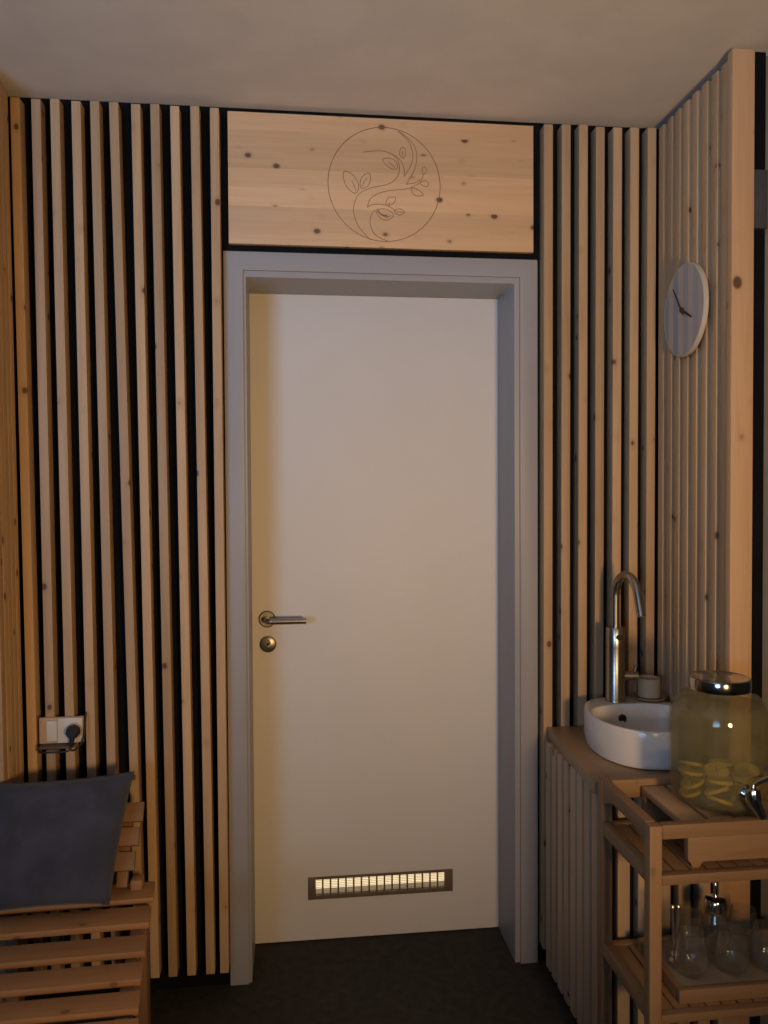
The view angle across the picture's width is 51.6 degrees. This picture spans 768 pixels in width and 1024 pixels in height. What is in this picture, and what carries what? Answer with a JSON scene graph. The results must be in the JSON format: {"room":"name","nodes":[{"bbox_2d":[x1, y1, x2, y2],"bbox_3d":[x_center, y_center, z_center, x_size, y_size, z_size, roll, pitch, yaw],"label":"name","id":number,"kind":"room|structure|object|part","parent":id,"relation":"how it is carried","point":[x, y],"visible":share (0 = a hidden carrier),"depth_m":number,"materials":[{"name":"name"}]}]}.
{"room":"spa relaxation room","nodes":[
{"label":"spa relaxation room","id":0,"kind":"room"},
{"bbox_2d":[25,872,577,1023],"bbox_3d":[-0.289,1.405,1.059,5.200,0.080,7.200,0,1,-7],"label":"floor","id":1,"kind":"structure","parent":0,"point":[461,976],"depth_m":2.23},
{"bbox_2d":[0,802,154,1023],"bbox_3d":[-0.694,1.052,1.739,0.416,0.597,0.659,0,1,-7],"label":"wooden bench","id":2,"kind":"object","parent":1,"relation":"on","point":[132,976],"visible":0.66,"depth_m":1.72,"materials":[{"name":"brown wood"}]},
{"bbox_3d":[-0.882,0.982,1.691,0.030,0.026,0.610,0,1,-7],"label":"rail","id":3,"kind":"part","parent":2,"relation":"part of","materials":[{"name":"brown wood"}]},
{"bbox_3d":[-0.912,1.168,1.966,0.030,0.358,0.045,0,1,-7],"label":"leg","id":4,"kind":"part","parent":2,"relation":"part of","materials":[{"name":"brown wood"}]},
{"bbox_2d":[0,771,133,911],"bbox_3d":[-0.791,0.798,1.929,0.332,0.271,0.174,0,1,-7],"label":"cushion","id":5,"kind":"object","parent":2,"relation":"on","point":[59,839],"visible":1,"depth_m":1.89,"materials":[{"name":"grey fabric"}]},
{"bbox_3d":[-0.654,0.847,2.012,0.026,0.174,0.116,0,1,-7],"label":"post","id":6,"kind":"part","parent":2,"relation":"part of","materials":[{"name":"brown wood"}]},
{"bbox_3d":[-0.547,0.979,1.729,0.030,0.026,0.616,-1,1,-12],"label":"rail","id":7,"kind":"part","parent":2,"relation":"part of","materials":[{"name":"brown wood"}]},
{"bbox_3d":[-0.608,1.166,2.001,0.030,0.358,0.045,0,1,-7],"label":"leg","id":8,"kind":"part","parent":2,"relation":"part of","materials":[{"name":"brown wood"}]},
{"bbox_2d":[546,742,729,1023],"bbox_3d":[0.651,0.994,2.108,0.345,0.682,0.429,0,1,-7],"label":"vanity cabinet","id":9,"kind":"object","parent":1,"relation":"on","point":[571,805],"visible":0.42,"depth_m":1.96,"materials":[{"name":"brown wood"}]},
{"bbox_2d":[547,726,731,793],"bbox_3d":[0.643,0.639,2.095,0.356,0.029,0.438,0,1,-7],"label":"countertop","id":10,"kind":"structure","parent":9,"relation":"on","point":[570,741],"depth_m":2.01,"materials":[{"name":"brown wood"}]},
{"bbox_2d":[584,696,705,770],"bbox_3d":[0.678,0.576,2.089,0.280,0.097,0.348,0,1,-7],"label":"washbasin","id":11,"kind":"object","parent":10,"relation":"in","point":[633,733],"visible":0.98,"depth_m":1.99,"materials":[{"name":"white ceramic"}]},
{"bbox_2d":[605,571,645,702],"bbox_3d":[0.667,0.342,2.151,0.090,0.366,0.173,0,1,-7],"label":"tap","id":12,"kind":"object","parent":11,"relation":"on","point":[616,675],"visible":1,"depth_m":2.19,"materials":[{"name":"metal"}]},
{"bbox_3d":[0.657,0.241,2.139,0.023,0.163,0.158,-1,1,-12],"label":"spout","id":13,"kind":"part","parent":12,"relation":"part of","materials":[{"name":"metal"}]},
{"bbox_3d":[0.685,0.445,2.207,0.040,0.043,0.025,0,1,5],"label":"handle","id":14,"kind":"part","parent":12,"relation":"part of","materials":[{"name":"metal"}]},
{"bbox_2d":[632,692,666,701],"bbox_3d":[0.743,0.519,2.225,0.092,0.009,0.092,0,1,-7],"label":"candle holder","id":15,"kind":"object","parent":11,"relation":"on","point":[662,697],"visible":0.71,"depth_m":2.20,"materials":[{"name":"brown ceramic"}]},
{"bbox_2d":[637,675,660,698],"bbox_3d":[0.743,0.491,2.227,0.062,0.054,0.062,0,1,-7],"label":"cup","id":16,"kind":"object","parent":15,"relation":"in","point":[649,686],"visible":0.98,"depth_m":2.20,"materials":[{"name":"beige ceramic"}]},
{"bbox_2d":[598,770,767,1023],"bbox_3d":[0.761,0.980,1.740,0.502,0.728,0.271,0,1,-7],"label":"trolley","id":17,"kind":"object","parent":1,"relation":"on","point":[655,850],"visible":0.7,"depth_m":1.62,"materials":[{"name":"brown wood"}]},
{"bbox_3d":[0.510,0.979,1.835,0.026,0.726,0.026,0,1,-7],"label":"leg","id":18,"kind":"part","parent":17,"relation":"part of","materials":[{"name":"brown wood"}]},
{"bbox_3d":[0.524,1.004,1.714,0.022,0.029,0.219,0,1,-7],"label":"rail","id":19,"kind":"part","parent":17,"relation":"part of","materials":[{"name":"brown wood"}]},
{"bbox_3d":[0.523,0.724,1.707,0.022,0.030,0.219,0,1,-7],"label":"rail","id":20,"kind":"part","parent":17,"relation":"part of","materials":[{"name":"brown wood"}]},
{"bbox_3d":[0.746,1.004,1.865,0.450,0.018,0.020,0,1,-7],"label":"shelf rail","id":21,"kind":"part","parent":17,"relation":"part of","materials":[{"name":"brown wood"}]},
{"bbox_3d":[0.522,0.643,1.705,0.022,0.052,0.219,0,1,-7],"label":"rail","id":22,"kind":"part","parent":17,"relation":"part of","materials":[{"name":"brown wood"}]},
{"bbox_3d":[0.745,0.724,1.858,0.450,0.020,0.020,0,1,-7],"label":"shelf rail","id":23,"kind":"part","parent":17,"relation":"part of","materials":[{"name":"brown wood"}]},
{"bbox_3d":[0.538,0.985,1.591,0.026,0.726,0.026,0,1,-7],"label":"leg","id":24,"kind":"part","parent":17,"relation":"part of","materials":[{"name":"brown wood"}]},
{"bbox_3d":[0.745,0.634,1.856,0.450,0.042,0.020,0,1,-7],"label":"rail","id":25,"kind":"part","parent":17,"relation":"part of","materials":[{"name":"brown wood"}]},
{"bbox_2d":[638,928,767,1003],"bbox_3d":[0.773,0.983,1.733,0.370,0.028,0.197,0,1,-7],"label":"serving tray","id":26,"kind":"object","parent":17,"relation":"on","point":[716,985],"visible":0.8,"depth_m":1.69,"materials":[{"name":"brown wood"}]},
{"bbox_2d":[669,904,680,963],"bbox_3d":[0.630,0.909,1.718,0.025,0.124,0.025,0,1,-7],"label":"serving tongs","id":27,"kind":"object","parent":26,"relation":"on","point":[678,960],"visible":0.91,"depth_m":1.72,"materials":[{"name":"silver metal"}]},
{"bbox_3d":[0.623,0.902,1.717,0.010,0.110,0.011,1,2,43],"label":"arm","id":28,"kind":"part","parent":27,"relation":"part of","materials":[{"name":"silver metal"}]},
{"bbox_3d":[0.636,0.902,1.719,0.011,0.110,0.010,1,2,34],"label":"arm","id":29,"kind":"part","parent":27,"relation":"part of","materials":[{"name":"silver metal"}]},
{"bbox_2d":[674,906,704,953],"bbox_3d":[0.678,0.928,1.762,0.067,0.083,0.067,0,1,-7],"label":"tumbler","id":30,"kind":"object","parent":26,"relation":"on","point":[684,906],"visible":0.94,"depth_m":1.75,"materials":[{"name":"clear glass"}]},
{"bbox_2d":[673,925,709,979],"bbox_3d":[0.646,0.927,1.670,0.073,0.090,0.073,0,1,-7],"label":"tumbler","id":31,"kind":"object","parent":26,"relation":"on","point":[683,925],"visible":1,"depth_m":1.66,"materials":[{"name":"clear glass"}]},
{"bbox_2d":[700,882,730,953],"bbox_3d":[0.738,0.896,1.768,0.065,0.148,0.065,0,1,-7],"label":"carafe","id":32,"kind":"object","parent":26,"relation":"on","point":[715,905],"visible":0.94,"depth_m":1.75,"materials":[{"name":"clear glass"}]},
{"bbox_2d":[713,922,749,976],"bbox_3d":[0.735,0.926,1.680,0.073,0.090,0.073,0,1,-7],"label":"tumbler","id":33,"kind":"object","parent":26,"relation":"on","point":[723,922],"visible":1,"depth_m":1.67,"materials":[{"name":"clear glass"}]},
{"bbox_2d":[727,904,759,948],"bbox_3d":[0.804,0.927,1.779,0.067,0.083,0.067,0,1,-7],"label":"tumbler","id":34,"kind":"object","parent":26,"relation":"on","point":[731,904],"visible":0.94,"depth_m":1.77,"materials":[{"name":"clear glass"}]},
{"bbox_2d":[749,919,767,972],"bbox_3d":[0.816,0.926,1.692,0.073,0.090,0.073,0,1,-7],"label":"tumbler","id":35,"kind":"object","parent":26,"relation":"on","point":[758,919],"visible":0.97,"depth_m":1.70,"materials":[{"name":"clear glass"}]},
{"bbox_2d":[642,782,767,867],"bbox_3d":[0.783,0.673,1.734,0.364,0.087,0.216,0,1,-7],"label":"tray","id":36,"kind":"object","parent":17,"relation":"on","point":[660,803],"visible":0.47,"depth_m":1.66,"materials":[{"name":"brown wood"}]},
{"bbox_2d":[669,670,767,819],"bbox_3d":[0.737,0.494,1.732,0.219,0.270,0.208,1,2,38],"label":"dispenser","id":37,"kind":"object","parent":36,"relation":"on","point":[715,682],"visible":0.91,"depth_m":1.68,"materials":[{"name":"clear glass"}]},
{"bbox_2d":[678,767,703,776],"bbox_3d":[0.669,0.567,1.735,0.053,0.016,0.052,1,2,39],"label":"lemon slice","id":38,"kind":"object","parent":37,"relation":"in","point":[685,770],"visible":1,"depth_m":1.72,"materials":[{"name":"yellow food"}]},
{"bbox_2d":[679,785,703,797],"bbox_3d":[0.671,0.607,1.735,0.051,0.026,0.051,1,2,40],"label":"lemon slice","id":39,"kind":"object","parent":37,"relation":"in","point":[686,793],"visible":0.7,"depth_m":1.72,"materials":[{"name":"yellow food"}]},
{"bbox_2d":[679,760,703,766],"bbox_3d":[0.691,0.565,1.785,0.051,0.023,0.052,-1,1,-19],"label":"lemon slice","id":40,"kind":"object","parent":37,"relation":"in","point":[680,761],"visible":1,"depth_m":1.76,"materials":[{"name":"yellow food"}]},
{"bbox_2d":[680,775,704,788],"bbox_3d":[0.670,0.586,1.728,0.051,0.027,0.051,-2,2,-45],"label":"lemon slice","id":41,"kind":"object","parent":37,"relation":"in","point":[685,783],"visible":0.95,"depth_m":1.72,"materials":[{"name":"yellow food"}]},
{"bbox_2d":[681,764,705,780],"bbox_3d":[0.696,0.586,1.789,0.053,0.022,0.051,0,1,1],"label":"lemon slice","id":42,"kind":"object","parent":37,"relation":"in","point":[687,765],"visible":0.4,"depth_m":1.79,"materials":[{"name":"yellow food"}]},
{"bbox_2d":[703,795,722,807],"bbox_3d":[0.693,0.609,1.675,0.038,0.022,0.042,0,1,2],"label":"lemon slice","id":43,"kind":"object","parent":37,"relation":"in","point":[707,802],"visible":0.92,"depth_m":1.67,"materials":[{"name":"yellow food"}]},
{"bbox_2d":[704,785,728,794],"bbox_3d":[0.704,0.588,1.681,0.051,0.027,0.051,0,1,0],"label":"lemon slice","id":44,"kind":"object","parent":37,"relation":"in","point":[717,789],"visible":0.98,"depth_m":1.67,"materials":[{"name":"yellow food"}]},
{"bbox_2d":[704,762,729,778],"bbox_3d":[0.727,0.566,1.736,0.053,0.022,0.051,0,1,2],"label":"lemon slice","id":45,"kind":"object","parent":37,"relation":"in","point":[723,772],"visible":1,"depth_m":1.73,"materials":[{"name":"yellow food"}]},
{"bbox_2d":[705,774,729,786],"bbox_3d":[0.730,0.586,1.737,0.051,0.028,0.050,1,2,34],"label":"lemon slice","id":46,"kind":"object","parent":37,"relation":"in","point":[708,784],"visible":0.3,"depth_m":1.73,"materials":[{"name":"yellow food"}]},
{"bbox_2d":[706,777,732,785],"bbox_3d":[0.709,0.569,1.679,0.053,0.017,0.052,0,2,26],"label":"lemon slice","id":47,"kind":"object","parent":37,"relation":"in","point":[720,781],"visible":1,"depth_m":1.67,"materials":[{"name":"yellow food"}]},
{"bbox_2d":[707,795,732,805],"bbox_3d":[0.710,0.609,1.680,0.051,0.024,0.051,0,1,9],"label":"lemon slice","id":48,"kind":"object","parent":37,"relation":"in","point":[726,802],"visible":0.93,"depth_m":1.66,"materials":[{"name":"yellow food"}]},
{"bbox_3d":[0.732,0.371,1.732,0.128,0.026,0.128,0,1,-7],"label":"lid","id":49,"kind":"part","parent":37,"relation":"part of","materials":[{"name":"metal"}]},
{"bbox_2d":[710,759,734,766],"bbox_3d":[0.763,0.565,1.792,0.053,0.016,0.052,1,2,35],"label":"lemon slice","id":50,"kind":"object","parent":37,"relation":"in","point":[721,761],"visible":0.86,"depth_m":1.78,"materials":[{"name":"yellow food"}]},
{"bbox_2d":[734,796,749,810],"bbox_3d":[0.757,0.610,1.668,0.042,0.022,0.038,1,2,41],"label":"lemon slice","id":51,"kind":"object","parent":37,"relation":"in","point":[737,803],"visible":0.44,"depth_m":1.66,"materials":[{"name":"yellow food"}]},
{"bbox_2d":[732,771,751,784],"bbox_3d":[0.794,0.585,1.750,0.052,0.017,0.053,1,2,37],"label":"lemon slice","id":52,"kind":"object","parent":37,"relation":"in","point":[734,775],"visible":0.16,"depth_m":1.74,"materials":[{"name":"yellow food"}]},
{"bbox_2d":[733,763,759,775],"bbox_3d":[0.795,0.567,1.743,0.053,0.019,0.052,1,2,40],"label":"lemon slice","id":53,"kind":"object","parent":37,"relation":"in","point":[739,769],"visible":0.93,"depth_m":1.74,"materials":[{"name":"yellow food"}]},
{"bbox_2d":[735,775,760,781],"bbox_3d":[0.774,0.567,1.690,0.053,0.020,0.051,0,1,-8],"label":"lemon slice","id":54,"kind":"object","parent":37,"relation":"in","point":[746,778],"visible":0.91,"depth_m":1.68,"materials":[{"name":"yellow food"}]},
{"bbox_3d":[0.767,0.552,1.620,0.048,0.026,0.013,-1,1,-18],"label":"spigot lever","id":55,"kind":"part","parent":37,"relation":"part of","materials":[{"name":"silver metal"}]},
{"bbox_3d":[0.773,0.633,1.608,0.450,0.028,0.020,0,1,-7],"label":"rail","id":56,"kind":"part","parent":17,"relation":"part of","materials":[{"name":"brown wood"}]},
{"bbox_3d":[0.775,1.010,1.617,0.450,0.018,0.020,0,1,-7],"label":"shelf rail","id":57,"kind":"part","parent":17,"relation":"part of","materials":[{"name":"brown wood"}]},
{"bbox_3d":[0.774,0.730,1.611,0.450,0.020,0.020,0,1,-7],"label":"shelf rail","id":58,"kind":"part","parent":17,"relation":"part of","materials":[{"name":"brown wood"}]},
{"bbox_2d":[8,97,658,999],"bbox_3d":[-0.115,0.105,2.379,1.990,2.455,0.238,0,1,-7],"label":"wall","id":59,"kind":"structure","parent":0,"point":[201,978],"depth_m":2.20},
{"bbox_2d":[10,97,229,977],"bbox_3d":[-0.710,0.093,2.169,0.543,2.379,0.042,0,1,-7],"label":"cladding","id":60,"kind":"object","parent":59,"relation":"attached to","point":[17,111],"visible":0.75,"depth_m":2.15,"materials":[{"name":"brown wood"}]},
{"bbox_2d":[39,716,83,749],"bbox_3d":[-0.864,0.589,2.120,0.114,0.076,0.042,0,1,-7],"label":"wall socket","id":61,"kind":"object","parent":60,"relation":"attached to","point":[52,730],"visible":0.86,"depth_m":2.13,"materials":[{"name":"white plastic"}]},
{"bbox_2d":[46,721,56,740],"bbox_3d":[-0.888,0.586,2.126,0.027,0.054,0.006,0,1,-7],"label":"switch plate","id":62,"kind":"object","parent":61,"relation":"attached to","point":[51,726],"depth_m":2.12,"materials":[{"name":"white plastic"}]},
{"bbox_2d":[38,712,86,753],"bbox_3d":[-0.859,0.589,2.113,0.124,0.100,0.047,0,1,-7],"label":"plug","id":63,"kind":"object","parent":61,"relation":"attached to","point":[73,731],"visible":1,"depth_m":2.10,"materials":[{"name":"black plastic"}]},
{"bbox_2d":[227,111,532,253],"bbox_3d":[-0.001,-0.923,2.239,0.863,0.360,0.020,0,1,-7],"label":"wooden sign","id":64,"kind":"object","parent":59,"relation":"attached to","point":[295,180],"visible":1,"depth_m":2.23,"materials":[{"name":"brown wood"}]},
{"bbox_2d":[223,251,537,985],"bbox_3d":[-0.007,0.302,2.388,0.897,2.060,0.237,0,1,-7],"label":"door","id":65,"kind":"structure","parent":59,"relation":"in","point":[381,412],"depth_m":2.45,"materials":[{"name":"beige paint"}]},
{"bbox_3d":[-0.299,0.327,2.401,0.128,0.020,0.059,0,1,-7],"label":"handle","id":66,"kind":"part","parent":65,"relation":"part of","materials":[{"name":"metal"}]},
{"bbox_2d":[308,869,452,899],"bbox_3d":[-0.011,1.163,2.504,0.455,0.070,0.044,0,1,-7],"label":"ventilation grille","id":67,"kind":"object","parent":65,"relation":"attached to","point":[433,888],"depth_m":2.49,"materials":[{"name":"brown metal"}]},
{"bbox_2d":[539,124,655,948],"bbox_3d":[0.623,0.082,2.323,0.338,2.381,0.042,0,1,-7],"label":"cladding","id":68,"kind":"object","parent":59,"relation":"attached to","point":[648,193],"visible":0.63,"depth_m":2.30,"materials":[{"name":"brown wood"}]},
{"bbox_2d":[0,0,767,128],"bbox_3d":[-0.178,-1.104,-0.074,5.200,0.080,5.040,0,1,-7],"label":"ceiling","id":69,"kind":"structure","parent":0,"point":[610,63],"depth_m":1.93,"materials":[{"name":"paint"}]},
{"bbox_2d":[749,52,765,1023],"bbox_3d":[0.870,0.102,2.284,0.055,2.455,0.655,0,1,-7],"label":"wall","id":70,"kind":"structure","parent":0,"point":[760,57],"depth_m":1.95,"materials":[{"name":"brown wood"}]},
{"bbox_2d":[657,48,767,1023],"bbox_3d":[0.864,0.081,2.123,0.096,2.388,0.389,0,1,-7],"label":"cladding","id":71,"kind":"object","parent":70,"relation":"attached to","point":[713,199],"visible":0.64,"depth_m":2.00,"materials":[{"name":"brown wood"}]},
{"bbox_2d":[664,262,708,356],"bbox_3d":[0.800,-0.534,2.105,0.030,0.244,0.244,0,1,-3],"label":"wall clock","id":72,"kind":"object","parent":71,"relation":"attached to","point":[687,300],"visible":1,"depth_m":2.08,"materials":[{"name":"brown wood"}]},
{"bbox_3d":[0.866,0.086,1.940,0.057,2.388,0.024,0,1,-7],"label":"post","id":73,"kind":"part","parent":71,"relation":"part of","materials":[{"name":"brown wood"}]},
{"bbox_2d":[760,56,767,1023],"bbox_3d":[1.558,0.102,2.109,1.270,2.455,0.120,0,1,-7],"label":"wall","id":74,"kind":"structure","parent":0,"point":[764,882],"depth_m":1.98,"materials":[{"name":"grey paint"}]},
{"bbox_3d":[-1.091,0.115,2.162,0.120,2.455,0.445,0,1,-7],"label":"wall","id":75,"kind":"structure","parent":0,"visible":0},
{"bbox_2d":[0,82,28,1002],"bbox_3d":[-0.985,0.093,2.037,0.062,2.388,0.148,0,1,-7],"label":"cladding","id":76,"kind":"object","parent":75,"relation":"attached to","point":[11,713],"visible":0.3,"depth_m":2.04,"materials":[{"name":"brown wood"}]}
]}

